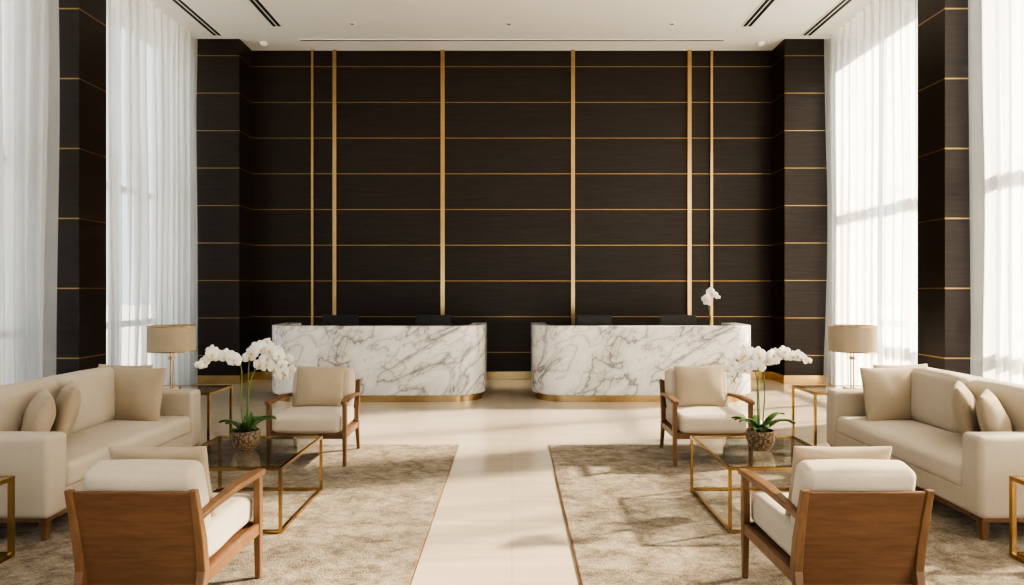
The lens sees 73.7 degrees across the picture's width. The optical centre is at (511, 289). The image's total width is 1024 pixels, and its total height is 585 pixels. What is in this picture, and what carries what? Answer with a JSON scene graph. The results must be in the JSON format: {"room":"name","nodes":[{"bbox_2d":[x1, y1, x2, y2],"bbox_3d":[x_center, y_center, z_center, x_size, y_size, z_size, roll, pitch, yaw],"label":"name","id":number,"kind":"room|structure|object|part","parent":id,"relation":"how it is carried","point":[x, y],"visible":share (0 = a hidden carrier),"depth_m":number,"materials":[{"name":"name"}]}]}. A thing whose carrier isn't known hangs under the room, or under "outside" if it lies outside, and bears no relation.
{"room":"hotel lobby","nodes":[
{"label":"hotel lobby","id":0,"kind":"room"},
{"bbox_2d":[182,380,840,584],"bbox_3d":[0.000,1.695,4.225,12.200,0.150,16.650,0,0,0],"label":"floor","id":1,"kind":"structure","parent":0,"point":[499,519],"depth_m":7.35,"materials":[{"name":"stone"}]},
{"bbox_2d":[196,39,252,383],"bbox_3d":[-5.390,-1.355,12.053,1.420,5.950,0.615,0,0,0],"label":"pilaster","id":2,"kind":"object","parent":1,"relation":"on","point":[224,66],"visible":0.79,"depth_m":11.77,"materials":[{"name":"brown wood"}]},
{"bbox_2d":[0,444,458,584],"bbox_3d":[-2.780,1.613,4.350,4.452,0.013,5.512,0,0,0],"label":"area rug","id":3,"kind":"object","parent":1,"relation":"on","point":[371,519],"visible":0.49,"depth_m":4.72,"materials":[{"name":"beige carpet"}]},
{"bbox_2d":[0,476,14,563],"bbox_3d":[-3.275,1.363,3.860,0.550,0.486,0.520,0,0,0],"label":"side table","id":4,"kind":"object","parent":3,"relation":"on","point":[10,480],"visible":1,"depth_m":4.09,"materials":[{"name":"gold metal"}]},
{"bbox_2d":[0,364,200,539],"bbox_3d":[-3.405,1.138,5.380,0.977,0.935,2.152,0,0,0],"label":"sofa","id":5,"kind":"object","parent":3,"relation":"on","point":[54,429],"visible":0.94,"depth_m":5.01,"materials":[{"name":"beige fabric"}]},
{"bbox_2d":[0,379,60,430],"bbox_3d":[-3.595,0.935,4.946,0.262,0.500,0.878,-9,0,0],"label":"cushion","id":6,"kind":"object","parent":5,"relation":"on","point":[14,398],"depth_m":4.84,"materials":[{"name":"beige fabric"}]},
{"bbox_3d":[-3.404,1.191,4.411,0.963,0.532,0.214,0,0,0],"label":"arm","id":7,"kind":"part","parent":5,"relation":"part of","materials":[{"name":"beige fabric"}]},
{"bbox_2d":[20,388,55,431],"bbox_3d":[-3.349,0.936,4.821,0.180,0.440,0.500,20,-12,-36],"label":"pillow","id":8,"kind":"object","parent":5,"relation":"on","point":[38,409],"depth_m":4.69,"materials":[{"name":"beige fabric"}]},
{"bbox_3d":[-3.000,1.540,4.390,0.059,0.130,0.059,0,0,0],"label":"leg","id":9,"kind":"part","parent":5,"relation":"part of","materials":[{"name":"brown wood"}]},
{"bbox_2d":[50,380,80,437],"bbox_3d":[-3.391,0.925,5.179,0.175,0.440,0.500,17,-9,-33],"label":"pillow","id":10,"kind":"object","parent":5,"relation":"on","point":[67,397],"depth_m":5.02,"materials":[{"name":"beige fabric"}]},
{"bbox_2d":[52,367,114,432],"bbox_3d":[-3.596,0.936,5.813,0.262,0.500,0.880,-9,0,0],"label":"cushion","id":11,"kind":"object","parent":5,"relation":"on","point":[96,387],"depth_m":5.69,"materials":[{"name":"beige fabric"}]},
{"bbox_2d":[98,364,152,368],"bbox_3d":[-3.490,0.906,6.131,0.540,0.475,0.178,0,-8,8],"label":"pillow","id":12,"kind":"object","parent":5,"relation":"on","point":[100,365],"depth_m":6.12,"materials":[{"name":"beige fabric"}]},
{"bbox_2d":[66,416,189,485],"bbox_3d":[-3.301,1.230,5.380,0.767,0.216,1.753,0,0,0],"label":"seat cushion","id":13,"kind":"object","parent":5,"relation":"on","point":[87,444],"depth_m":5.43,"materials":[{"name":"beige fabric"}]},
{"bbox_2d":[111,366,166,420],"bbox_3d":[-3.330,0.926,6.021,0.560,0.493,0.179,0,-12,10],"label":"pillow","id":14,"kind":"object","parent":5,"relation":"on","point":[137,391],"depth_m":5.95,"materials":[{"name":"beige fabric"}]},
{"bbox_3d":[-3.405,1.191,6.350,0.961,0.533,0.211,0,0,0],"label":"arm","id":15,"kind":"part","parent":5,"relation":"part of","materials":[{"name":"beige fabric"}]},
{"bbox_2d":[64,446,265,584],"bbox_3d":[-1.725,1.183,3.472,0.683,0.846,0.786,0,0,0],"label":"armchair","id":16,"kind":"object","parent":3,"relation":"on","point":[143,515],"visible":1,"depth_m":3.16,"materials":[{"name":"brown wood"}]},
{"bbox_3d":[-2.007,1.256,3.148,0.042,0.700,0.138,0,0,0],"label":"leg","id":17,"kind":"part","parent":16,"relation":"part of","materials":[{"name":"brown wood"}]},
{"bbox_3d":[-1.725,1.151,3.158,0.564,0.470,0.134,0,0,0],"label":"panel","id":18,"kind":"part","parent":16,"relation":"part of","materials":[{"name":"brown wood"}]},
{"bbox_2d":[84,459,210,530],"bbox_3d":[-1.725,0.995,3.236,0.545,0.393,0.193,0,14,0],"label":"cushion","id":19,"kind":"object","parent":16,"relation":"on","point":[114,475],"depth_m":3.14,"materials":[{"name":"beige fabric"}]},
{"bbox_2d":[108,446,216,516],"bbox_3d":[-1.725,0.955,3.383,0.480,0.410,0.160,0,17,0],"label":"pillow","id":20,"kind":"object","parent":16,"relation":"on","point":[197,453],"depth_m":3.31,"materials":[{"name":"beige fabric"}]},
{"bbox_3d":[-1.443,1.256,3.148,0.042,0.700,0.138,0,0,0],"label":"leg","id":21,"kind":"part","parent":16,"relation":"part of","materials":[{"name":"brown wood"}]},
{"bbox_2d":[206,493,252,556],"bbox_3d":[-1.724,1.221,3.540,0.560,0.213,0.642,0,0,0],"label":"seat cushion","id":22,"kind":"object","parent":16,"relation":"on","point":[230,521],"depth_m":3.53,"materials":[{"name":"beige fabric"}]},
{"bbox_3d":[-1.429,1.335,3.500,0.028,0.080,0.622,0,0,3],"label":"rail","id":23,"kind":"part","parent":16,"relation":"part of","materials":[{"name":"brown wood"}]},
{"bbox_3d":[-1.434,1.032,3.500,0.070,0.066,0.732,0,0,3],"label":"armrest","id":24,"kind":"part","parent":16,"relation":"part of","materials":[{"name":"brown wood"}]},
{"bbox_3d":[-1.725,1.325,3.811,0.620,0.060,0.028,0,0,0],"label":"rail","id":25,"kind":"part","parent":16,"relation":"part of","materials":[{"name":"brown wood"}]},
{"bbox_3d":[-1.415,1.323,3.805,0.040,0.565,0.050,0,0,0],"label":"leg","id":26,"kind":"part","parent":16,"relation":"part of","materials":[{"name":"brown wood"}]},
{"bbox_2d":[163,385,231,453],"bbox_3d":[-3.345,1.308,6.975,0.750,0.596,0.550,0,0,0],"label":"side table","id":27,"kind":"object","parent":3,"relation":"on","point":[225,387],"visible":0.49,"depth_m":7.18,"materials":[{"name":"gold metal"}]},
{"bbox_2d":[146,324,195,388],"bbox_3d":[-3.480,0.686,6.980,0.456,0.648,0.456,0,0,0],"label":"table lamp","id":28,"kind":"object","parent":27,"relation":"on","point":[169,338],"visible":0.96,"depth_m":6.81,"materials":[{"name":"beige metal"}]},
{"bbox_3d":[-3.480,0.495,6.980,0.450,0.260,0.450,0,0,0],"label":"lamp shade","id":29,"kind":"part","parent":28,"relation":"part of","materials":[{"name":"fabric"}]},
{"bbox_2d":[200,436,322,533],"bbox_3d":[-1.935,1.388,4.990,0.830,0.436,0.980,0,0,0],"label":"coffee table","id":30,"kind":"object","parent":3,"relation":"on","point":[219,468],"visible":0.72,"depth_m":5.23,"materials":[{"name":"gold metal"}]},
{"bbox_2d":[194,338,295,451],"bbox_3d":[-1.931,0.759,4.931,0.542,0.820,0.533,0,0,42],"label":"potted orchid","id":31,"kind":"object","parent":30,"relation":"on","point":[246,437],"visible":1,"depth_m":4.94,"materials":[{"name":"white plant"}]},
{"bbox_3d":[-1.950,1.097,5.000,0.206,0.145,0.206,0,0,0],"label":"pot","id":32,"kind":"part","parent":31,"relation":"part of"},
{"bbox_2d":[264,366,360,466],"bbox_3d":[-1.870,1.175,6.558,0.753,0.861,0.786,0,0,0],"label":"armchair","id":33,"kind":"object","parent":3,"relation":"on","point":[325,400],"visible":1,"depth_m":6.55,"materials":[{"name":"beige fabric"}]},
{"bbox_3d":[-2.215,1.323,6.225,0.040,0.565,0.050,0,0,0],"label":"leg","id":34,"kind":"part","parent":33,"relation":"part of","materials":[{"name":"brown wood"}]},
{"bbox_3d":[-2.195,1.032,6.530,0.070,0.066,0.732,0,0,3],"label":"armrest","id":35,"kind":"part","parent":33,"relation":"part of","materials":[{"name":"brown wood"}]},
{"bbox_3d":[-2.185,1.256,6.881,0.042,0.700,0.138,0,0,0],"label":"leg","id":36,"kind":"part","parent":33,"relation":"part of","materials":[{"name":"brown wood"}]},
{"bbox_3d":[-1.870,1.325,6.219,0.690,0.060,0.028,0,0,0],"label":"rail","id":37,"kind":"part","parent":33,"relation":"part of","materials":[{"name":"brown wood"}]},
{"bbox_2d":[273,405,353,433],"bbox_3d":[-1.871,1.221,6.490,0.624,0.213,0.642,0,0,0],"label":"seat cushion","id":38,"kind":"object","parent":33,"relation":"on","point":[297,419],"depth_m":6.19,"materials":[{"name":"beige fabric"}]},
{"bbox_2d":[294,366,345,406],"bbox_3d":[-1.870,0.939,6.646,0.480,0.410,0.158,0,-17,0],"label":"pillow","id":39,"kind":"object","parent":33,"relation":"on","point":[314,386],"depth_m":6.59,"materials":[{"name":"beige fabric"}]},
{"bbox_2d":[292,368,354,405],"bbox_3d":[-1.870,0.980,6.794,0.610,0.423,0.194,0,-13,0],"label":"cushion","id":40,"kind":"object","parent":33,"relation":"on","point":[349,379],"depth_m":6.74,"materials":[{"name":"beige fabric"}]},
{"bbox_3d":[-1.525,1.323,6.225,0.040,0.565,0.050,0,0,0],"label":"leg","id":41,"kind":"part","parent":33,"relation":"part of","materials":[{"name":"brown wood"}]},
{"bbox_3d":[-1.545,1.032,6.530,0.070,0.066,0.732,0,0,-3],"label":"armrest","id":42,"kind":"part","parent":33,"relation":"part of","materials":[{"name":"brown wood"}]},
{"bbox_3d":[-1.540,1.335,6.530,0.028,0.080,0.622,0,0,-3],"label":"rail","id":43,"kind":"part","parent":33,"relation":"part of","materials":[{"name":"brown wood"}]},
{"bbox_3d":[-1.870,1.151,6.872,0.630,0.470,0.134,0,0,0],"label":"panel","id":44,"kind":"part","parent":33,"relation":"part of","materials":[{"name":"brown wood"}]},
{"bbox_3d":[-1.555,1.256,6.881,0.042,0.700,0.138,0,0,0],"label":"leg","id":45,"kind":"part","parent":33,"relation":"part of","materials":[{"name":"brown wood"}]},
{"bbox_2d":[272,323,486,401],"bbox_3d":[-2.000,1.070,10.360,3.200,1.100,1.080,0,0,0],"label":"reception desk","id":46,"kind":"object","parent":1,"relation":"on","point":[393,363],"visible":0.8,"depth_m":9.82,"materials":[{"name":"white stone"}]},
{"bbox_2d":[323,315,357,324],"bbox_3d":[-2.620,0.630,10.410,0.540,0.495,0.180,0,0,0],"label":"desktop monitor","id":47,"kind":"object","parent":46,"relation":"on","point":[327,319],"visible":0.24,"depth_m":10.40,"materials":[{"name":"plastic"}]},
{"bbox_2d":[416,315,450,324],"bbox_3d":[-1.200,0.630,10.410,0.540,0.495,0.180,0,0,0],"label":"desktop monitor","id":48,"kind":"object","parent":46,"relation":"on","point":[420,319],"visible":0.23,"depth_m":10.40,"materials":[{"name":"plastic"}]},
{"bbox_2d":[531,323,750,401],"bbox_3d":[1.940,1.070,10.360,3.280,1.100,1.080,0,0,0],"label":"reception desk","id":49,"kind":"object","parent":1,"relation":"on","point":[570,363],"visible":0.86,"depth_m":9.82,"materials":[{"name":"white stone"}]},
{"bbox_2d":[576,315,611,324],"bbox_3d":[1.250,0.630,10.410,0.540,0.495,0.180,0,0,0],"label":"desktop monitor","id":50,"kind":"object","parent":49,"relation":"on","point":[580,319],"visible":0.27,"depth_m":10.40,"materials":[{"name":"plastic"}]},
{"bbox_2d":[661,315,695,324],"bbox_3d":[2.540,0.630,10.410,0.540,0.495,0.180,0,0,0],"label":"desktop monitor","id":51,"kind":"object","parent":49,"relation":"on","point":[665,319],"visible":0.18,"depth_m":10.40,"materials":[{"name":"plastic"}]},
{"bbox_2d":[701,287,720,323],"bbox_3d":[3.000,0.418,10.367,0.461,0.920,0.425,0,0,-40],"label":"potted orchid","id":52,"kind":"object","parent":49,"relation":"on","point":[706,299],"visible":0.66,"depth_m":10.28,"materials":[{"name":"white plant"}]},
{"bbox_2d":[548,444,1023,584],"bbox_3d":[2.692,1.613,4.350,4.627,0.013,5.512,0,0,0],"label":"area rug","id":53,"kind":"object","parent":1,"relation":"on","point":[633,517],"visible":0.51,"depth_m":4.66,"materials":[{"name":"beige carpet"}]},
{"bbox_2d":[659,366,754,466],"bbox_3d":[1.830,1.175,6.558,0.753,0.861,0.786,0,0,0],"label":"armchair","id":54,"kind":"object","parent":53,"relation":"on","point":[693,400],"visible":0.97,"depth_m":6.56,"materials":[{"name":"beige fabric"}]},
{"bbox_3d":[1.515,1.256,6.881,0.042,0.700,0.138,0,0,0],"label":"leg","id":55,"kind":"part","parent":54,"relation":"part of","materials":[{"name":"brown wood"}]},
{"bbox_3d":[1.830,1.151,6.872,0.630,0.470,0.134,0,0,0],"label":"panel","id":56,"kind":"part","parent":54,"relation":"part of","materials":[{"name":"brown wood"}]},
{"bbox_3d":[1.500,1.335,6.530,0.028,0.080,0.622,0,0,3],"label":"rail","id":57,"kind":"part","parent":54,"relation":"part of","materials":[{"name":"brown wood"}]},
{"bbox_3d":[1.505,1.032,6.530,0.070,0.066,0.732,0,0,3],"label":"armrest","id":58,"kind":"part","parent":54,"relation":"part of","materials":[{"name":"brown wood"}]},
{"bbox_3d":[1.485,1.323,6.225,0.040,0.565,0.050,0,0,0],"label":"leg","id":59,"kind":"part","parent":54,"relation":"part of","materials":[{"name":"brown wood"}]},
{"bbox_2d":[665,368,727,406],"bbox_3d":[1.830,0.980,6.794,0.610,0.423,0.194,0,-13,0],"label":"cushion","id":60,"kind":"object","parent":54,"relation":"on","point":[670,380],"depth_m":6.74,"materials":[{"name":"beige fabric"}]},
{"bbox_2d":[674,366,725,406],"bbox_3d":[1.830,0.940,6.649,0.480,0.410,0.150,0,-17,0],"label":"pillow","id":61,"kind":"object","parent":54,"relation":"on","point":[693,386],"depth_m":6.59,"materials":[{"name":"beige fabric"}]},
{"bbox_2d":[666,405,746,433],"bbox_3d":[1.829,1.221,6.490,0.624,0.213,0.642,0,0,0],"label":"seat cushion","id":62,"kind":"object","parent":54,"relation":"on","point":[690,419],"depth_m":6.19,"materials":[{"name":"beige fabric"}]},
{"bbox_3d":[1.830,1.325,6.219,0.690,0.060,0.028,0,0,0],"label":"rail","id":63,"kind":"part","parent":54,"relation":"part of","materials":[{"name":"brown wood"}]},
{"bbox_3d":[2.145,1.256,6.881,0.042,0.700,0.138,0,0,0],"label":"leg","id":64,"kind":"part","parent":54,"relation":"part of","materials":[{"name":"brown wood"}]},
{"bbox_3d":[2.155,1.032,6.530,0.070,0.066,0.732,0,0,-3],"label":"armrest","id":65,"kind":"part","parent":54,"relation":"part of","materials":[{"name":"brown wood"}]},
{"bbox_3d":[2.175,1.323,6.225,0.040,0.565,0.050,0,0,0],"label":"leg","id":66,"kind":"part","parent":54,"relation":"part of","materials":[{"name":"brown wood"}]},
{"bbox_2d":[690,436,811,533],"bbox_3d":[1.845,1.388,4.990,0.830,0.436,0.980,0,0,0],"label":"coffee table","id":67,"kind":"object","parent":53,"relation":"on","point":[729,489],"visible":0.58,"depth_m":5.14,"materials":[{"name":"gold metal"}]},
{"bbox_2d":[723,344,811,451],"bbox_3d":[1.858,0.783,4.958,0.583,0.772,0.424,0,0,26],"label":"potted orchid","id":68,"kind":"object","parent":67,"relation":"on","point":[759,436],"visible":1,"depth_m":4.94,"materials":[{"name":"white plant"}]},
{"bbox_3d":[1.820,1.097,5.000,0.206,0.145,0.206,0,0,0],"label":"pot","id":69,"kind":"part","parent":68,"relation":"part of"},
{"bbox_2d":[792,385,862,445],"bbox_3d":[3.345,1.308,6.975,0.750,0.596,0.550,0,0,0],"label":"side table","id":70,"kind":"object","parent":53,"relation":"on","point":[794,387],"visible":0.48,"depth_m":7.23,"materials":[{"name":"gold metal"}]},
{"bbox_2d":[828,324,877,388],"bbox_3d":[3.480,0.686,6.980,0.456,0.648,0.456,0,0,0],"label":"table lamp","id":71,"kind":"object","parent":70,"relation":"on","point":[842,338],"visible":0.97,"depth_m":6.81,"materials":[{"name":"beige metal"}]},
{"bbox_3d":[3.480,0.495,6.980,0.450,0.260,0.450,0,0,0],"label":"lamp shade","id":72,"kind":"part","parent":71,"relation":"part of","materials":[{"name":"fabric"}]},
{"bbox_2d":[738,446,933,584],"bbox_3d":[1.610,1.183,3.472,0.683,0.846,0.786,0,0,0],"label":"armchair","id":73,"kind":"object","parent":53,"relation":"on","point":[848,515],"visible":1,"depth_m":3.16,"materials":[{"name":"brown wood"}]},
{"bbox_3d":[1.300,1.323,3.805,0.040,0.565,0.050,0,0,0],"label":"leg","id":74,"kind":"part","parent":73,"relation":"part of","materials":[{"name":"brown wood"}]},
{"bbox_3d":[1.319,1.032,3.500,0.070,0.066,0.732,0,0,-3],"label":"armrest","id":75,"kind":"part","parent":73,"relation":"part of","materials":[{"name":"brown wood"}]},
{"bbox_3d":[1.314,1.335,3.500,0.028,0.080,0.622,0,0,-3],"label":"rail","id":76,"kind":"part","parent":73,"relation":"part of","materials":[{"name":"brown wood"}]},
{"bbox_2d":[751,493,793,555],"bbox_3d":[1.611,1.221,3.540,0.560,0.213,0.642,0,0,0],"label":"seat cushion","id":77,"kind":"object","parent":73,"relation":"on","point":[775,526],"depth_m":3.52,"materials":[{"name":"beige fabric"}]},
{"bbox_3d":[1.328,1.256,3.148,0.042,0.700,0.138,0,0,0],"label":"leg","id":78,"kind":"part","parent":73,"relation":"part of","materials":[{"name":"brown wood"}]},
{"bbox_2d":[785,446,891,514],"bbox_3d":[1.610,0.956,3.378,0.480,0.410,0.150,0,17,0],"label":"pillow","id":79,"kind":"object","parent":73,"relation":"on","point":[800,453],"depth_m":3.31,"materials":[{"name":"beige fabric"}]},
{"bbox_2d":[790,459,915,528],"bbox_3d":[1.610,0.995,3.236,0.545,0.393,0.193,0,14,0],"label":"cushion","id":80,"kind":"object","parent":73,"relation":"on","point":[813,475],"depth_m":3.14,"materials":[{"name":"beige fabric"}]},
{"bbox_3d":[1.610,1.151,3.158,0.564,0.470,0.134,0,0,0],"label":"panel","id":81,"kind":"part","parent":73,"relation":"part of","materials":[{"name":"brown wood"}]},
{"bbox_3d":[1.892,1.256,3.148,0.042,0.700,0.138,0,0,0],"label":"leg","id":82,"kind":"part","parent":73,"relation":"part of","materials":[{"name":"brown wood"}]},
{"bbox_2d":[826,364,1023,539],"bbox_3d":[3.435,1.138,5.380,0.977,0.935,2.152,0,0,0],"label":"sofa","id":83,"kind":"object","parent":53,"relation":"on","point":[961,436],"visible":0.98,"depth_m":5.02,"materials":[{"name":"beige fabric"}]},
{"bbox_3d":[3.434,1.191,6.349,0.963,0.532,0.214,0,0,0],"label":"arm","id":84,"kind":"part","parent":83,"relation":"part of","materials":[{"name":"beige fabric"}]},
{"bbox_2d":[860,366,914,420],"bbox_3d":[3.360,0.926,6.040,0.560,0.493,0.177,0,-12,-10],"label":"pillow","id":85,"kind":"object","parent":83,"relation":"on","point":[888,391],"depth_m":5.97,"materials":[{"name":"beige fabric"}]},
{"bbox_2d":[837,416,961,485],"bbox_3d":[3.331,1.230,5.380,0.767,0.216,1.753,0,0,0],"label":"seat cushion","id":86,"kind":"object","parent":83,"relation":"on","point":[933,450],"depth_m":5.28,"materials":[{"name":"beige fabric"}]},
{"bbox_2d":[873,364,927,368],"bbox_3d":[3.520,0.906,6.152,0.540,0.475,0.176,0,-8,-8],"label":"pillow","id":87,"kind":"object","parent":83,"relation":"on","point":[918,365],"depth_m":6.14,"materials":[{"name":"beige fabric"}]},
{"bbox_2d":[911,367,975,432],"bbox_3d":[3.625,0.935,5.814,0.262,0.500,0.878,9,0,0],"label":"cushion","id":88,"kind":"object","parent":83,"relation":"on","point":[931,389],"depth_m":5.69,"materials":[{"name":"beige fabric"}]},
{"bbox_2d":[951,380,981,435],"bbox_3d":[3.424,0.924,5.138,0.180,0.440,0.500,-17,-9,33],"label":"pillow","id":89,"kind":"object","parent":83,"relation":"on","point":[964,399],"depth_m":4.98,"materials":[{"name":"beige fabric"}]},
{"bbox_3d":[3.030,1.540,4.390,0.059,0.130,0.059,0,0,0],"label":"leg","id":90,"kind":"part","parent":83,"relation":"part of","materials":[{"name":"brown wood"}]},
{"bbox_3d":[3.434,1.191,4.410,0.961,0.533,0.211,0,0,0],"label":"arm","id":91,"kind":"part","parent":83,"relation":"part of","materials":[{"name":"beige fabric"}]},
{"bbox_2d":[976,389,1012,431],"bbox_3d":[3.382,0.935,4.778,0.178,0.440,0.500,-20,-12,36],"label":"pillow","id":92,"kind":"object","parent":83,"relation":"on","point":[994,412],"depth_m":4.65,"materials":[{"name":"beige fabric"}]},
{"bbox_2d":[967,379,1023,431],"bbox_3d":[3.626,0.936,4.947,0.262,0.500,0.880,9,0,0],"label":"cushion","id":93,"kind":"object","parent":83,"relation":"on","point":[1011,396],"depth_m":4.87,"materials":[{"name":"beige fabric"}]},
{"bbox_2d":[1009,476,1023,563],"bbox_3d":[3.275,1.363,3.860,0.550,0.486,0.520,0,0,0],"label":"side table","id":94,"kind":"object","parent":53,"relation":"on","point":[1013,480],"visible":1,"depth_m":4.09,"materials":[{"name":"gold metal"}]},
{"bbox_2d":[771,39,827,383],"bbox_3d":[5.390,-1.355,12.053,1.420,5.950,0.615,0,0,0],"label":"pilaster","id":95,"kind":"object","parent":1,"relation":"on","point":[799,163],"visible":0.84,"depth_m":11.77,"materials":[{"name":"brown wood"}]},
{"bbox_2d":[252,51,771,370],"bbox_3d":[0.000,-1.355,12.450,12.200,5.950,0.200,0,0,0],"label":"wall","id":96,"kind":"structure","parent":0,"point":[371,137],"depth_m":12.35,"materials":[{"name":"brown wood"}]},
{"bbox_2d":[311,50,712,324],"bbox_3d":[0.000,-1.440,12.335,7.245,5.780,0.070,0,0,0],"label":"trim","id":97,"kind":"structure","parent":96,"relation":"attached to","point":[334,52],"depth_m":12.30,"materials":[{"name":"gold metal"}]},
{"bbox_2d":[252,66,771,352],"bbox_3d":[0.000,-1.456,12.358,9.400,5.181,0.024,0,0,0],"label":"trim","id":98,"kind":"structure","parent":96,"relation":"attached to","point":[252,66],"depth_m":12.35,"materials":[{"name":"gold metal"}]},
{"bbox_2d":[253,371,770,379],"bbox_3d":[0.000,1.545,12.345,9.400,0.150,0.050,0,0,0],"label":"baseboard","id":99,"kind":"structure","parent":96,"relation":"attached to","point":[258,375],"depth_m":12.32,"materials":[{"name":"gold metal"}]},
{"bbox_2d":[148,0,878,50],"bbox_3d":[0.000,-4.430,4.225,12.200,0.200,16.650,0,0,0],"label":"ceiling","id":100,"kind":"structure","parent":0,"point":[234,19],"depth_m":11.01,"materials":[{"name":"paint"}]},
{"bbox_2d":[0,0,59,385],"bbox_3d":[-5.499,-1.355,2.260,0.264,5.910,11.780,0,0,0],"label":"sheer curtain","id":101,"kind":"object","parent":100,"relation":"hanging from","point":[29,29],"visible":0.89,"depth_m":7.72,"materials":[{"name":"white fabric"}]},
{"bbox_2d":[106,0,197,388],"bbox_3d":[-5.420,-1.355,10.237,0.209,5.910,2.933,0,0,0],"label":"sheer curtain","id":102,"kind":"object","parent":100,"relation":"hanging from","point":[152,241],"visible":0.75,"depth_m":10.18,"materials":[{"name":"white fabric"}]},
{"bbox_2d":[171,0,222,35],"bbox_3d":[-5.000,-4.329,9.850,0.180,0.022,3.540,0,0,0],"label":"ceiling air slot","id":103,"kind":"object","parent":100,"relation":"in","point":[181,4],"depth_m":10.83,"materials":[{"name":"black metal"}]},
{"bbox_2d":[259,41,267,46],"bbox_3d":[-4.350,-4.294,11.950,0.150,0.070,0.150,0,0,0],"label":"dome camera","id":104,"kind":"object","parent":100,"relation":"attached to","point":[262,43],"visible":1,"depth_m":11.91,"materials":[{"name":"white plastic"}]},
{"bbox_2d":[248,0,282,26],"bbox_3d":[-3.850,-4.329,9.450,0.180,0.022,3.540,0,0,0],"label":"ceiling air slot","id":105,"kind":"object","parent":100,"relation":"in","point":[258,5],"depth_m":10.66,"materials":[{"name":"black metal"}]},
{"bbox_2d":[298,39,725,41],"bbox_3d":[0.000,-4.329,11.830,7.380,0.022,0.100,0,0,0],"label":"ceiling air slot","id":106,"kind":"object","parent":100,"relation":"in","point":[301,40],"depth_m":11.83,"materials":[{"name":"grey metal"}]},
{"bbox_2d":[741,0,775,26],"bbox_3d":[3.850,-4.329,9.450,0.180,0.022,3.540,0,0,0],"label":"ceiling air slot","id":107,"kind":"object","parent":100,"relation":"in","point":[765,5],"depth_m":10.66,"materials":[{"name":"black metal"}]},
{"bbox_2d":[756,41,764,46],"bbox_3d":[4.350,-4.294,11.950,0.150,0.070,0.150,0,0,0],"label":"dome camera","id":108,"kind":"object","parent":100,"relation":"attached to","point":[760,43],"visible":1,"depth_m":11.91,"materials":[{"name":"white plastic"}]},
{"bbox_2d":[801,0,852,35],"bbox_3d":[5.000,-4.329,9.850,0.180,0.022,3.540,0,0,0],"label":"ceiling air slot","id":109,"kind":"object","parent":100,"relation":"in","point":[841,4],"depth_m":10.83,"materials":[{"name":"black metal"}]},
{"bbox_2d":[823,0,917,388],"bbox_3d":[5.431,-1.355,10.252,0.251,5.910,2.950,0,0,0],"label":"sheer curtain","id":110,"kind":"object","parent":100,"relation":"hanging from","point":[871,62],"visible":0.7,"depth_m":10.20,"materials":[{"name":"white fabric"}]},
{"bbox_2d":[968,0,1023,384],"bbox_3d":[5.492,-1.355,2.260,0.272,5.910,11.778,0,0,0],"label":"sheer curtain","id":111,"kind":"object","parent":100,"relation":"hanging from","point":[995,27],"visible":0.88,"depth_m":7.67,"materials":[{"name":"white fabric"}]},
{"bbox_3d":[-5.975,-1.355,4.175,0.250,5.950,16.350,0,0,0],"label":"piers","id":112,"kind":"object","parent":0,"visible":0},
{"bbox_2d":[56,0,105,374],"bbox_3d":[-5.550,-1.355,8.475,0.700,5.950,0.550,0,0,0],"label":"column","id":113,"kind":"structure","parent":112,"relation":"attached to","point":[81,313],"depth_m":8.23,"materials":[{"name":"brown wood"}]},
{"bbox_2d":[56,8,106,358],"bbox_3d":[-5.524,-1.700,8.475,0.653,5.056,0.556,0,0,0],"label":"inlay","id":114,"kind":"object","parent":113,"relation":"attached to","point":[59,8],"visible":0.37,"depth_m":8.32,"materials":[{"name":"gold metal"}]},
{"bbox_3d":[5.975,-1.355,4.175,0.250,5.950,16.350,0,0,0],"label":"piers","id":115,"kind":"object","parent":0,"visible":0},
{"bbox_2d":[918,0,970,374],"bbox_3d":[5.550,-1.355,8.475,0.700,5.950,0.550,0,0,0],"label":"column","id":116,"kind":"structure","parent":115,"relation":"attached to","point":[944,315],"depth_m":8.25,"materials":[{"name":"brown wood"}]},
{"bbox_2d":[917,8,970,358],"bbox_3d":[5.524,-1.700,8.475,0.653,5.056,0.556,0,0,0],"label":"inlay","id":117,"kind":"object","parent":116,"relation":"attached to","point":[944,8],"visible":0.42,"depth_m":8.28,"materials":[{"name":"gold metal"}]}
]}

